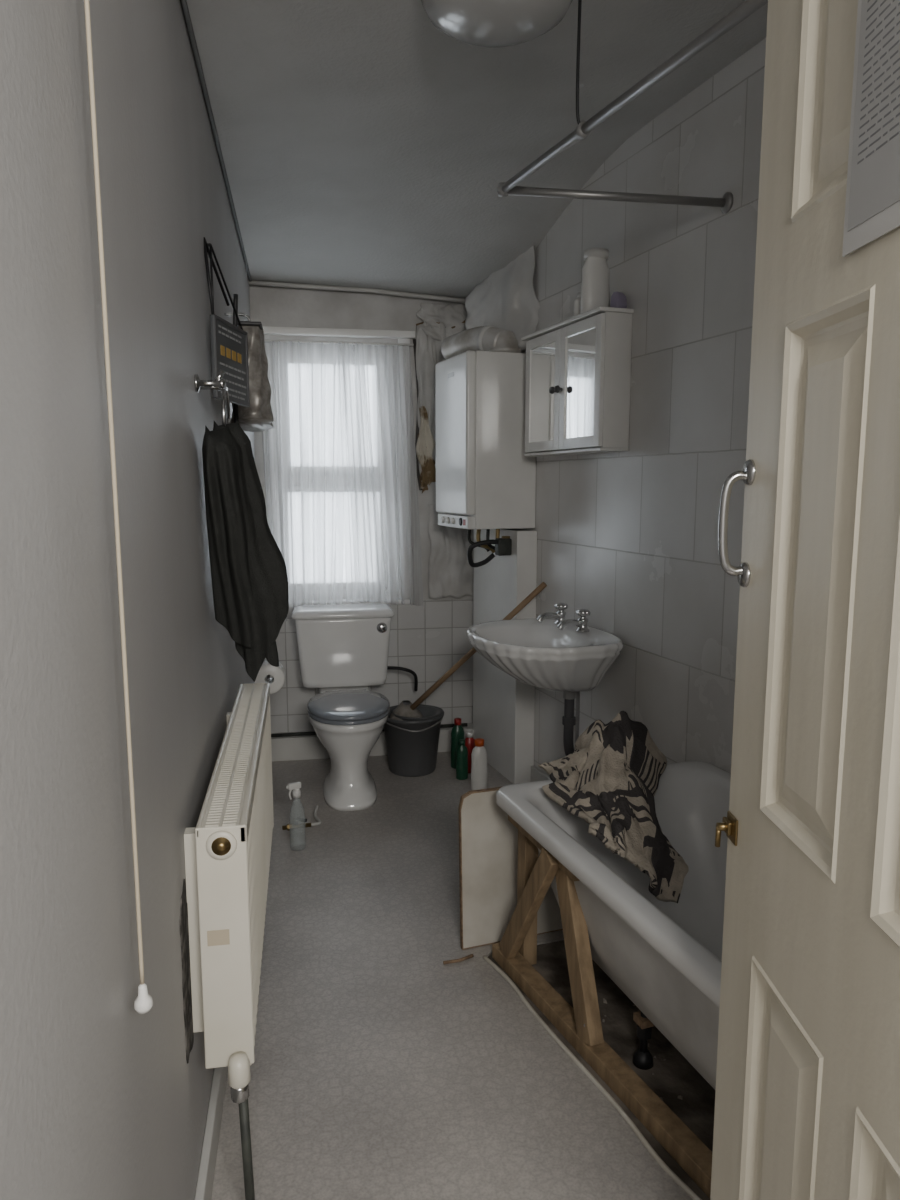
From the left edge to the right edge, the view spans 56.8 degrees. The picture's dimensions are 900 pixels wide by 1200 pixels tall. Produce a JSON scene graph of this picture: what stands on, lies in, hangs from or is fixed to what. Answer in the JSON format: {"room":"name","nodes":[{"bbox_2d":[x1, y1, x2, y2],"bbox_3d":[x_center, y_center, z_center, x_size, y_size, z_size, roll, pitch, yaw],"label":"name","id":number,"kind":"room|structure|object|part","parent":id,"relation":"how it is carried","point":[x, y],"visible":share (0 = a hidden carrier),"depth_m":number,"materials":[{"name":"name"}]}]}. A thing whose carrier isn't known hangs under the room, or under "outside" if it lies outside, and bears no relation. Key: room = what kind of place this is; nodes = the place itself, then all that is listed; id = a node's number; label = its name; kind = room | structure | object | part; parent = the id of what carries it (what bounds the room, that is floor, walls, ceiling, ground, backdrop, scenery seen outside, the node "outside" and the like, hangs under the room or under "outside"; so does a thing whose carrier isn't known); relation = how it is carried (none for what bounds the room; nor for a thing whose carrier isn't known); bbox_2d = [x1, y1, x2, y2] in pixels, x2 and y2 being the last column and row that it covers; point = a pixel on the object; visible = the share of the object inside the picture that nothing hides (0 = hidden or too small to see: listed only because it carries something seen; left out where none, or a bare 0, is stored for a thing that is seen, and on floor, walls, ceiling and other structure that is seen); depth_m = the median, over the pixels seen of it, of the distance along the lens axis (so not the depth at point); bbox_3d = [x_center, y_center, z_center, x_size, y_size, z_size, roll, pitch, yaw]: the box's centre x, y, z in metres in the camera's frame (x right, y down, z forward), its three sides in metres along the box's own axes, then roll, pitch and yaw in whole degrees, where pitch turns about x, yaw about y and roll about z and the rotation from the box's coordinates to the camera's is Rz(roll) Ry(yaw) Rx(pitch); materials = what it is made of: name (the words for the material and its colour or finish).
{"room":"bathroom","nodes":[
{"label":"bathroom","id":0,"kind":"room"},
{"bbox_2d":[0,0,254,1199],"bbox_3d":[-0.542,-0.140,1.371,0.120,3.000,6.300,-1,8,-10],"label":"wall","id":1,"kind":"structure","parent":0,"point":[101,1098],"depth_m":0.97,"materials":[{"name":"grey paint"}]},
{"bbox_2d":[179,879,193,1063],"bbox_3d":[-0.493,0.693,1.559,0.002,0.346,0.105,-1,8,-10],"label":"trim","id":2,"kind":"structure","parent":1,"relation":"attached to","point":[183,921],"depth_m":1.55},
{"bbox_2d":[194,1066,227,1199],"bbox_3d":[-0.589,1.107,2.212,0.018,0.100,3.580,-1,8,-10],"label":"baseboard","id":3,"kind":"structure","parent":1,"relation":"attached to","point":[205,1180],"depth_m":1.77,"materials":[{"name":"white wood"}]},
{"bbox_2d":[180,0,251,281],"bbox_3d":[-0.477,-1.224,1.242,0.014,0.103,5.920,-1,8,-10],"label":"trim","id":4,"kind":"structure","parent":1,"relation":"attached to","point":[184,5],"depth_m":2.31,"materials":[{"name":"grey wood"}]},
{"bbox_2d":[204,237,249,406],"bbox_3d":[-0.638,-0.750,2.280,0.085,0.409,0.260,1,8,5],"label":"hanging sign","id":5,"kind":"object","parent":1,"relation":"attached to","point":[229,343],"visible":0.91,"depth_m":2.26,"materials":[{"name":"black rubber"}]},
{"bbox_3d":[-0.619,-0.850,2.238,0.032,0.199,0.196,1,8,5],"label":"hanging cord","id":6,"kind":"part","parent":5,"relation":"part of","materials":[{"name":"black fabric"}]},
{"bbox_3d":[-0.612,-0.847,2.261,0.020,0.190,0.241,1,8,5],"label":"hanging cord","id":7,"kind":"part","parent":5,"relation":"part of","materials":[{"name":"black fabric"}]},
{"bbox_2d":[184,683,273,1199],"bbox_3d":[-0.527,0.753,2.107,0.119,0.830,1.171,-1,8,-10],"label":"radiator","id":8,"kind":"object","parent":1,"relation":"attached to","point":[228,850],"visible":1,"depth_m":1.58,"materials":[{"name":"metal"}]},
{"bbox_2d":[201,684,264,827],"bbox_3d":[-0.519,0.346,2.072,0.068,0.010,1.118,-1,8,-10],"label":"grille","id":9,"kind":"object","parent":8,"relation":"attached to","point":[228,801],"depth_m":1.86,"materials":[{"name":"metal"}]},
{"bbox_3d":[-0.481,0.593,2.111,0.015,0.455,1.086,-1,8,-10],"label":"panel","id":10,"kind":"part","parent":8,"relation":"part of","materials":[{"name":"metal"}]},
{"bbox_2d":[194,369,288,681],"bbox_3d":[-0.499,-0.163,2.037,0.195,0.763,0.329,-1,8,-10],"label":"hanging towel","id":11,"kind":"object","parent":1,"relation":"hanging from","point":[249,577],"visible":1,"depth_m":1.99,"materials":[{"name":"black fabric"}]},
{"bbox_3d":[-0.567,-0.508,1.986,0.060,0.012,0.012,-1,8,-10],"label":"ring arm","id":12,"kind":"part","parent":11,"relation":"part of","materials":[{"name":"silver metal"}]},
{"bbox_2d":[224,294,273,431],"bbox_3d":[-0.661,-0.730,2.746,0.149,0.490,0.240,-1,8,-10],"label":"bag","id":13,"kind":"object","parent":1,"relation":"hanging from","point":[258,417],"visible":0.59,"depth_m":2.69,"materials":[{"name":"grey plastic"}]},
{"bbox_2d":[245,660,284,693],"bbox_3d":[-0.719,0.291,3.230,0.152,0.119,0.152,-1,8,-10],"label":"toilet roll","id":14,"kind":"object","parent":1,"relation":"attached to","point":[276,682],"visible":0.55,"depth_m":3.17,"materials":[{"name":"white paper"}]},
{"bbox_2d":[286,781,300,798],"bbox_3d":[-0.612,0.863,3.332,0.064,0.275,0.065,2,8,14],"label":"spray nozzle","id":15,"kind":"object","parent":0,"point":[295,786],"visible":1,"depth_m":3.30,"materials":[{"name":"grey plastic"}]},
{"bbox_2d":[262,326,414,338],"bbox_3d":[-0.591,-1.363,4.241,0.830,0.035,0.049,-1,8,-10],"label":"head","id":16,"kind":"object","parent":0,"point":[268,330],"depth_m":4.23},
{"bbox_2d":[249,285,472,732],"bbox_3d":[-0.229,-0.576,4.518,1.600,3.000,0.150,-1,8,-10],"label":"wall","id":17,"kind":"structure","parent":0,"point":[269,305],"depth_m":4.29,"materials":[{"name":"paint"}]},
{"bbox_2d":[266,343,396,599],"bbox_3d":[-0.621,-0.669,4.438,0.665,1.335,0.105,-1,8,-10],"label":"window","id":18,"kind":"structure","parent":17,"relation":"in","point":[275,491],"depth_m":4.42,"materials":[{"name":"fabric"}]},
{"bbox_3d":[-0.622,-0.969,4.400,0.485,0.550,0.002,-1,8,-10],"label":"upper glass","id":19,"kind":"part","parent":18,"relation":"part of","materials":[{"name":"glass"}]},
{"bbox_3d":[-0.621,-0.971,4.396,0.555,0.615,0.065,-1,8,-10],"label":"top sash","id":20,"kind":"part","parent":18,"relation":"part of","materials":[{"name":"white glass"}]},
{"bbox_3d":[-0.622,-0.340,4.487,0.505,0.500,0.002,-1,8,-10],"label":"lower glass","id":21,"kind":"part","parent":18,"relation":"part of","materials":[{"name":"glass"}]},
{"bbox_3d":[-0.622,-0.338,4.487,0.555,0.555,0.058,-1,8,-10],"label":"lower sash","id":22,"kind":"part","parent":18,"relation":"part of","materials":[{"name":"white glass"}]},
{"bbox_3d":[-0.607,-0.686,4.396,0.100,0.030,0.023,-1,8,-10],"label":"sash handle","id":23,"kind":"part","parent":18,"relation":"part of","materials":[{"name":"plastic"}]},
{"bbox_2d":[264,339,422,621],"bbox_3d":[-0.571,-0.597,4.332,0.865,1.451,0.049,-1,8,-10],"label":"curtain","id":24,"kind":"object","parent":17,"relation":"hanging from","point":[317,373],"visible":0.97,"depth_m":4.32,"materials":[{"name":"white fabric"}]},
{"bbox_3d":[-0.759,-0.589,4.299,0.442,1.445,0.044,-1,8,-10],"label":"panel","id":25,"kind":"part","parent":24,"relation":"part of","materials":[{"name":"white fabric"}]},
{"bbox_3d":[-0.593,-1.309,4.229,0.820,0.012,0.012,-1,8,-10],"label":"rod","id":26,"kind":"part","parent":24,"relation":"part of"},
{"bbox_3d":[-0.351,-0.639,4.369,0.418,1.365,0.043,-1,8,-10],"label":"panel","id":27,"kind":"part","parent":24,"relation":"part of","materials":[{"name":"white fabric"}]},
{"bbox_2d":[289,598,409,606],"bbox_3d":[-0.601,0.013,4.472,0.765,0.025,0.090,-1,8,-10],"label":"sill","id":28,"kind":"structure","parent":17,"relation":"attached to","point":[293,603],"depth_m":4.46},
{"bbox_2d":[249,280,464,302],"bbox_3d":[-0.444,-1.559,4.215,1.121,0.072,0.022,-1,8,-10],"label":"trim","id":29,"kind":"structure","parent":17,"relation":"attached to","point":[260,283],"depth_m":4.20,"materials":[{"name":"white wood"}]},
{"bbox_2d":[264,599,472,732],"bbox_3d":[-0.383,0.355,4.538,1.260,0.700,0.009,-1,8,-10],"label":"wall tiles","id":30,"kind":"structure","parent":17,"relation":"attached to","point":[429,639],"depth_m":4.56,"materials":[{"name":"white tile"}]},
{"bbox_2d":[271,723,472,761],"bbox_3d":[-0.427,0.773,4.527,1.150,0.125,0.111,-1,8,-10],"label":"baseboard","id":31,"kind":"structure","parent":17,"relation":"attached to","point":[308,747],"depth_m":4.42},
{"bbox_2d":[271,723,467,737],"bbox_3d":[-0.436,0.702,4.486,1.080,0.023,0.026,-1,8,-11],"label":"pipe","id":32,"kind":"object","parent":31,"relation":"on","point":[462,724],"visible":0.29,"depth_m":4.41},
{"bbox_2d":[398,338,411,597],"bbox_3d":[-0.239,-0.683,4.414,0.060,1.360,0.019,-1,8,-10],"label":"window frame","id":33,"kind":"structure","parent":17,"relation":"in","point":[402,577],"depth_m":4.43,"materials":[{"name":"white wood"}]},
{"bbox_2d":[211,752,692,1199],"bbox_3d":[0.278,1.241,1.631,1.520,0.006,6.150,-1,8,-10],"label":"floor","id":34,"kind":"structure","parent":0,"point":[382,1068],"depth_m":2.17,"materials":[{"name":"grey carpet"}]},
{"bbox_2d":[282,805,320,830],"bbox_3d":[-0.601,0.931,3.597,0.123,0.057,0.288,3,8,22],"label":"valve","id":35,"kind":"object","parent":34,"relation":"on","point":[288,827],"visible":1,"depth_m":3.51,"materials":[{"name":"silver metal"}]},
{"bbox_3d":[-0.625,0.925,3.503,0.044,0.019,0.014,1,8,5],"label":"lever","id":36,"kind":"part","parent":35,"relation":"part of","materials":[{"name":"grey"}]},
{"bbox_2d":[291,603,417,810],"bbox_3d":[-0.440,0.478,4.086,0.651,0.830,0.886,-1,8,-10],"label":"toilet","id":37,"kind":"object","parent":34,"relation":"on","point":[343,649],"visible":1,"depth_m":4.13,"materials":[{"name":"white ceramic"}]},
{"bbox_3d":[-0.548,0.059,4.251,0.514,0.045,0.232,-1,8,-10],"label":"cistern lid","id":38,"kind":"part","parent":37,"relation":"part of","materials":[{"name":"white ceramic"}]},
{"bbox_3d":[-0.472,0.508,3.877,0.380,0.019,0.479,-1,8,-10],"label":"seat","id":39,"kind":"part","parent":37,"relation":"part of","materials":[{"name":"grey plastic"}]},
{"bbox_3d":[-0.472,0.482,3.874,0.382,0.031,0.484,-1,8,-10],"label":"lid","id":40,"kind":"part","parent":37,"relation":"part of","materials":[{"name":"grey plastic"}]},
{"bbox_2d":[451,718,464,768],"bbox_3d":[0.040,0.737,4.292,0.073,0.260,0.059,-1,8,-10],"label":"bottle","id":41,"kind":"object","parent":34,"relation":"on","point":[457,733],"visible":0.77,"depth_m":4.27,"materials":[{"name":"green plastic"}]},
{"bbox_2d":[456,739,467,779],"bbox_3d":[0.060,0.790,4.128,0.061,0.200,0.049,-1,8,-10],"label":"bottle","id":42,"kind":"object","parent":34,"relation":"on","point":[461,752],"visible":1,"depth_m":4.11,"materials":[{"name":"green plastic"}]},
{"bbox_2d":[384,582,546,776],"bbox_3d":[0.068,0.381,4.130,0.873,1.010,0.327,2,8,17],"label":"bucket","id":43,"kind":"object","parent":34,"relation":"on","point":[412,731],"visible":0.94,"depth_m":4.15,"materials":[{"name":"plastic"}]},
{"bbox_3d":[-0.179,0.619,4.161,0.324,0.038,0.170,-1,8,-10],"label":"carry handle","id":44,"kind":"part","parent":43,"relation":"part of","materials":[{"name":"grey metal"}]},
{"bbox_2d":[465,731,474,772],"bbox_3d":[0.100,0.771,4.226,0.069,0.210,0.056,-1,8,-10],"label":"detergent bottle","id":45,"kind":"object","parent":34,"relation":"on","point":[469,741],"visible":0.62,"depth_m":4.20,"materials":[{"name":"red plastic"}]},
{"bbox_2d":[471,738,487,789],"bbox_3d":[0.140,0.786,3.976,0.082,0.250,0.061,-1,8,-10],"label":"bottle","id":46,"kind":"object","parent":34,"relation":"on","point":[479,772],"visible":0.88,"depth_m":3.95,"materials":[{"name":"white plastic"}]},
{"bbox_2d":[458,786,562,949],"bbox_3d":[0.318,0.839,2.720,0.620,0.488,0.076,-3,8,-20],"label":"panel board","id":47,"kind":"object","parent":34,"relation":"on","point":[488,841],"visible":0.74,"depth_m":2.64,"materials":[{"name":"white wood"}]},
{"bbox_2d":[483,955,701,1199],"bbox_3d":[0.491,1.221,1.722,0.022,0.018,1.885,-3,9,-24],"label":"trim","id":48,"kind":"structure","parent":34,"relation":"on","point":[694,1196],"depth_m":2.00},
{"bbox_2d":[710,0,899,1199],"bbox_3d":[0.448,0.211,0.845,0.036,2.230,0.780,0,8,-1],"label":"door","id":49,"kind":"structure","parent":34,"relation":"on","point":[815,938],"depth_m":0.98,"materials":[{"name":"white wood"}]},
{"bbox_2d":[722,811,737,845],"bbox_3d":[0.415,0.339,1.235,0.010,0.040,0.040,0,8,-1],"label":"latch plate","id":50,"kind":"object","parent":49,"relation":"attached to","point":[730,820],"visible":0.95,"depth_m":1.23,"materials":[{"name":"gold metal"}]},
{"bbox_3d":[0.415,0.339,1.235,0.010,0.040,0.040,0,8,-1],"label":"plate","id":51,"kind":"part","parent":50,"relation":"part of","materials":[{"name":"gold metal"}]},
{"bbox_2d":[716,471,746,830],"bbox_3d":[0.401,0.081,1.204,0.041,0.530,0.015,1,8,5],"label":"door handle","id":52,"kind":"object","parent":49,"relation":"attached to","point":[735,476],"depth_m":1.18,"materials":[{"name":"silver metal"}]},
{"bbox_3d":[0.408,0.338,1.240,0.019,0.012,0.012,0,8,-1],"label":"latch knob","id":53,"kind":"part","parent":52,"relation":"part of","materials":[{"name":"gold metal"}]},
{"bbox_3d":[0.401,-0.108,1.177,0.041,0.149,0.014,1,8,7],"label":"pull handle","id":54,"kind":"part","parent":52,"relation":"part of","materials":[{"name":"silver metal"}]},
{"bbox_2d":[737,562,749,586],"bbox_3d":[0.417,-0.036,1.183,0.007,0.036,0.036,0,8,-1],"label":"rose","id":55,"kind":"object","parent":49,"relation":"attached to","point":[744,578],"visible":0.95,"depth_m":1.17,"materials":[{"name":"silver metal"}]},
{"bbox_2d":[742,459,755,484],"bbox_3d":[0.417,-0.179,1.163,0.007,0.036,0.036,0,8,-1],"label":"rose","id":56,"kind":"object","parent":49,"relation":"attached to","point":[749,467],"visible":0.98,"depth_m":1.15,"materials":[{"name":"silver metal"}]},
{"bbox_2d":[739,956,823,1199],"bbox_3d":[0.430,0.797,1.097,0.016,0.580,0.210,0,8,-1],"label":"panel","id":57,"kind":"object","parent":49,"relation":"attached to","point":[784,1066],"visible":0.93,"depth_m":1.09,"materials":[{"name":"beige wood"}]},
{"bbox_2d":[760,284,875,883],"bbox_3d":[0.430,-0.015,0.984,0.016,0.640,0.210,0,8,-1],"label":"panel","id":58,"kind":"object","parent":49,"relation":"attached to","point":[826,369],"visible":0.92,"depth_m":0.97,"materials":[{"name":"beige wood"}]},
{"bbox_2d":[791,0,857,222],"bbox_3d":[0.430,-0.620,0.901,0.016,0.340,0.210,0,8,-1],"label":"panel","id":59,"kind":"object","parent":49,"relation":"attached to","point":[828,33],"visible":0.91,"depth_m":0.96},
{"bbox_2d":[842,0,899,256],"bbox_3d":[0.424,-0.524,0.751,0.003,0.348,0.238,0,8,-1],"label":"paper notice","id":60,"kind":"object","parent":49,"relation":"attached to","point":[872,206],"visible":1,"depth_m":0.83,"materials":[{"name":"white paper"}]},
{"bbox_2d":[849,1107,899,1199],"bbox_3d":[0.438,0.840,0.788,0.016,0.580,0.265,0,8,-1],"label":"panel","id":61,"kind":"object","parent":49,"relation":"attached to","point":[875,1175],"visible":1,"depth_m":0.87,"materials":[{"name":"beige wood"}]},
{"bbox_2d":[870,520,899,947],"bbox_3d":[0.438,0.028,0.675,0.016,0.640,0.265,0,8,-1],"label":"panel","id":62,"kind":"object","parent":49,"relation":"attached to","point":[885,901],"visible":1,"depth_m":0.82,"materials":[{"name":"white wood"}]},
{"bbox_2d":[187,0,767,298],"bbox_3d":[0.515,-1.360,1.312,2.100,0.448,6.250,-1,8,-10],"label":"ceiling","id":63,"kind":"structure","parent":0,"point":[364,143],"depth_m":2.56,"materials":[{"name":"paint"}]},
{"bbox_2d":[84,0,152,1013],"bbox_3d":[-0.367,-0.338,0.933,0.080,1.728,0.080,-1,8,-10],"label":"pull cord","id":64,"kind":"object","parent":63,"relation":"hanging from","point":[143,1003],"visible":1,"depth_m":0.96,"materials":[{"name":"white fabric"}]},
{"bbox_2d":[421,0,572,46],"bbox_3d":[0.105,-1.341,1.853,0.342,0.116,0.342,-1,8,-10],"label":"ceiling light","id":65,"kind":"object","parent":63,"relation":"attached to","point":[483,23],"depth_m":1.85,"materials":[{"name":"white glass"}]},
{"bbox_2d":[488,940,714,1199],"bbox_3d":[0.490,1.285,1.675,2.050,0.094,6.250,-1,8,-10],"label":"floor","id":66,"kind":"structure","parent":0,"point":[674,1076],"depth_m":2.13,"materials":[{"name":"wood"}]},
{"bbox_2d":[443,954,712,1151],"bbox_3d":[0.476,1.145,2.272,0.460,0.018,1.038,-6,10,-37],"label":"debris","id":67,"kind":"object","parent":66,"relation":"on","point":[470,955],"visible":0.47,"depth_m":2.54,"materials":[{"name":"brown wood"}]},
{"bbox_2d":[492,815,712,1197],"bbox_3d":[0.514,0.969,1.778,0.114,0.503,1.740,-3,9,-23],"label":"frame","id":68,"kind":"object","parent":66,"relation":"on","point":[516,952],"visible":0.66,"depth_m":2.16,"materials":[{"name":"brown wood"}]},
{"bbox_3d":[0.235,0.869,2.523,0.045,0.485,0.055,-3,8,-20],"label":"corner post","id":69,"kind":"part","parent":68,"relation":"part of","materials":[{"name":"brown wood"}]},
{"bbox_3d":[0.261,0.668,2.316,0.035,0.045,0.420,-3,8,-20],"label":"rim rail","id":70,"kind":"part","parent":68,"relation":"part of","materials":[{"name":"brown wood"}]},
{"bbox_3d":[0.333,0.896,2.181,0.043,0.471,0.249,-2,8,-17],"label":"post","id":71,"kind":"part","parent":68,"relation":"part of","materials":[{"name":"brown wood"}]},
{"bbox_3d":[0.516,1.196,1.810,0.055,0.045,1.740,-4,9,-24],"label":"floor plate","id":72,"kind":"part","parent":68,"relation":"part of","materials":[{"name":"brown wood"}]},
{"bbox_2d":[496,761,730,1090],"bbox_3d":[0.767,0.926,1.933,0.773,0.545,1.660,-3,8,-20],"label":"bathtub","id":73,"kind":"object","parent":66,"relation":"on","point":[665,957],"visible":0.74,"depth_m":2.11,"materials":[{"name":"ceramic"}]},
{"bbox_2d":[538,711,688,902],"bbox_3d":[0.511,0.538,2.403,0.449,0.366,0.679,-1,8,-10],"label":"cloth","id":74,"kind":"object","parent":73,"relation":"on","point":[610,780],"visible":1,"depth_m":2.35,"materials":[{"name":"beige fabric"}]},
{"bbox_2d":[521,38,765,776],"bbox_3d":[0.971,-0.296,2.500,0.102,3.000,4.676,-3,8,-20],"label":"wall","id":75,"kind":"structure","parent":0,"point":[629,539],"depth_m":2.90,"materials":[{"name":"tile"}]},
{"bbox_2d":[413,246,539,598],"bbox_3d":[0.192,-0.854,4.220,0.823,1.770,0.310,7,11,41],"label":"wallpaper","id":76,"kind":"object","parent":75,"relation":"attached to","point":[507,300],"visible":0.8,"depth_m":4.34,"materials":[{"name":"paper"}]},
{"bbox_2d":[435,325,535,566],"bbox_3d":[0.165,-0.734,4.022,0.353,1.121,0.465,-3,8,-20],"label":"boiler","id":77,"kind":"object","parent":75,"relation":"attached to","point":[485,479],"visible":1,"depth_m":3.83,"materials":[{"name":"white metal"}]},
{"bbox_3d":[0.030,-0.383,4.030,0.045,0.060,0.430,-3,8,-20],"label":"control panel","id":78,"kind":"part","parent":77,"relation":"part of","materials":[{"name":"white plastic"}]},
{"bbox_3d":[0.185,-0.757,4.034,0.304,0.800,0.450,-3,8,-20],"label":"casing","id":79,"kind":"part","parent":77,"relation":"part of","materials":[{"name":"white metal"}]},
{"bbox_2d":[473,529,536,783],"bbox_3d":[0.268,0.252,4.240,0.104,1.235,0.560,-3,8,-20],"label":"pipe boxing","id":80,"kind":"object","parent":75,"relation":"attached to","point":[503,705],"visible":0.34,"depth_m":4.09,"materials":[{"name":"white paint"}]},
{"bbox_2d":[531,766,549,781],"bbox_3d":[0.507,0.893,3.784,0.019,0.090,0.620,-3,8,-20],"label":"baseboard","id":81,"kind":"structure","parent":75,"relation":"attached to","point":[537,774],"depth_m":4.00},
{"bbox_2d":[466,603,622,755],"bbox_3d":[0.354,0.458,3.350,0.549,0.832,0.679,-3,8,-20],"label":"basin","id":82,"kind":"object","parent":75,"relation":"attached to","point":[570,657],"visible":0.95,"depth_m":3.20,"materials":[{"name":"white ceramic"}]},
{"bbox_3d":[0.352,0.242,3.319,0.544,0.228,0.679,-3,8,-20],"label":"bowl","id":83,"kind":"part","parent":82,"relation":"part of","materials":[{"name":"white ceramic"}]},
{"bbox_2d":[536,603,567,624],"bbox_3d":[0.432,0.058,3.534,0.144,0.090,0.061,-1,8,-10],"label":"tap","id":84,"kind":"object","parent":82,"relation":"on","point":[560,614],"depth_m":3.52,"materials":[{"name":"silver metal"}]},
{"bbox_2d":[557,609,589,631],"bbox_3d":[0.497,0.082,3.357,0.144,0.090,0.061,-1,8,-10],"label":"tap","id":85,"kind":"object","parent":82,"relation":"on","point":[581,623],"depth_m":3.34,"materials":[{"name":"silver metal"}]},
{"bbox_2d":[521,306,633,456],"bbox_3d":[0.489,-0.856,3.388,0.157,0.515,0.684,-3,8,-20],"label":"upper cabinet","id":86,"kind":"object","parent":75,"relation":"attached to","point":[578,368],"visible":1,"depth_m":3.22,"materials":[{"name":"white wood"}]},
{"bbox_2d":[530,342,554,441],"bbox_3d":[0.396,-0.874,3.528,0.005,0.402,0.246,-3,8,-20],"label":"mirror","id":87,"kind":"object","parent":86,"relation":"attached to","point":[542,354],"depth_m":3.53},
{"bbox_3d":[0.395,-0.874,3.527,0.016,0.480,0.324,-3,8,-20],"label":"door frame","id":88,"kind":"part","parent":86,"relation":"part of","materials":[{"name":"white wood"}]},
{"bbox_3d":[0.421,-0.854,3.388,0.030,0.030,0.030,-3,8,-20],"label":"knob","id":89,"kind":"part","parent":86,"relation":"part of","materials":[{"name":"black metal"}]},
{"bbox_3d":[0.436,-0.848,3.347,0.030,0.030,0.030,-3,8,-20],"label":"knob","id":90,"kind":"part","parent":86,"relation":"part of","materials":[{"name":"black metal"}]},
{"bbox_2d":[573,294,580,316],"bbox_3d":[0.515,-1.151,3.271,0.061,0.100,0.049,-1,8,-10],"label":"lotion bottle","id":91,"kind":"object","parent":86,"relation":"on","point":[577,303],"visible":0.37,"depth_m":3.25,"materials":[{"name":"white plastic"}]},
{"bbox_2d":[565,327,595,438],"bbox_3d":[0.507,-0.832,3.222,0.005,0.402,0.246,-3,8,-20],"label":"mirror","id":92,"kind":"object","parent":86,"relation":"attached to","point":[580,342],"depth_m":3.22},
{"bbox_3d":[0.506,-0.832,3.222,0.016,0.480,0.324,-3,8,-20],"label":"door frame","id":93,"kind":"part","parent":86,"relation":"part of","materials":[{"name":"white wood"}]},
{"bbox_2d":[581,248,609,313],"bbox_3d":[0.552,-1.203,3.159,0.098,0.235,0.096,3,9,24],"label":"shampoo bottle","id":94,"kind":"object","parent":86,"relation":"on","point":[595,270],"visible":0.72,"depth_m":3.13,"materials":[{"name":"white plastic"}]},
{"bbox_2d":[610,292,626,307],"bbox_3d":[0.626,-1.107,3.087,0.056,0.065,0.044,-6,10,-37],"label":"packet","id":95,"kind":"object","parent":86,"relation":"on","point":[618,299],"visible":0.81,"depth_m":3.07,"materials":[{"name":"purple plastic"}]},
{"bbox_2d":[497,0,767,213],"bbox_3d":[0.669,-1.212,1.515,0.727,0.330,2.031,-1,8,-10],"label":"rail","id":96,"kind":"object","parent":75,"relation":"attached to","point":[748,7],"visible":1,"depth_m":2.02,"materials":[{"name":"silver metal"}]},
{"bbox_3d":[0.511,-1.212,2.501,0.691,0.025,0.025,-1,8,-9],"label":"wall arm","id":97,"kind":"part","parent":96,"relation":"part of"},
{"bbox_2d":[715,826,720,846],"bbox_3d":[0.401,0.354,1.245,0.010,0.035,0.015,0,8,-1],"label":"latch tail","id":98,"kind":"object","parent":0,"point":[718,833],"depth_m":1.24,"materials":[{"name":"gold metal"}]}
]}

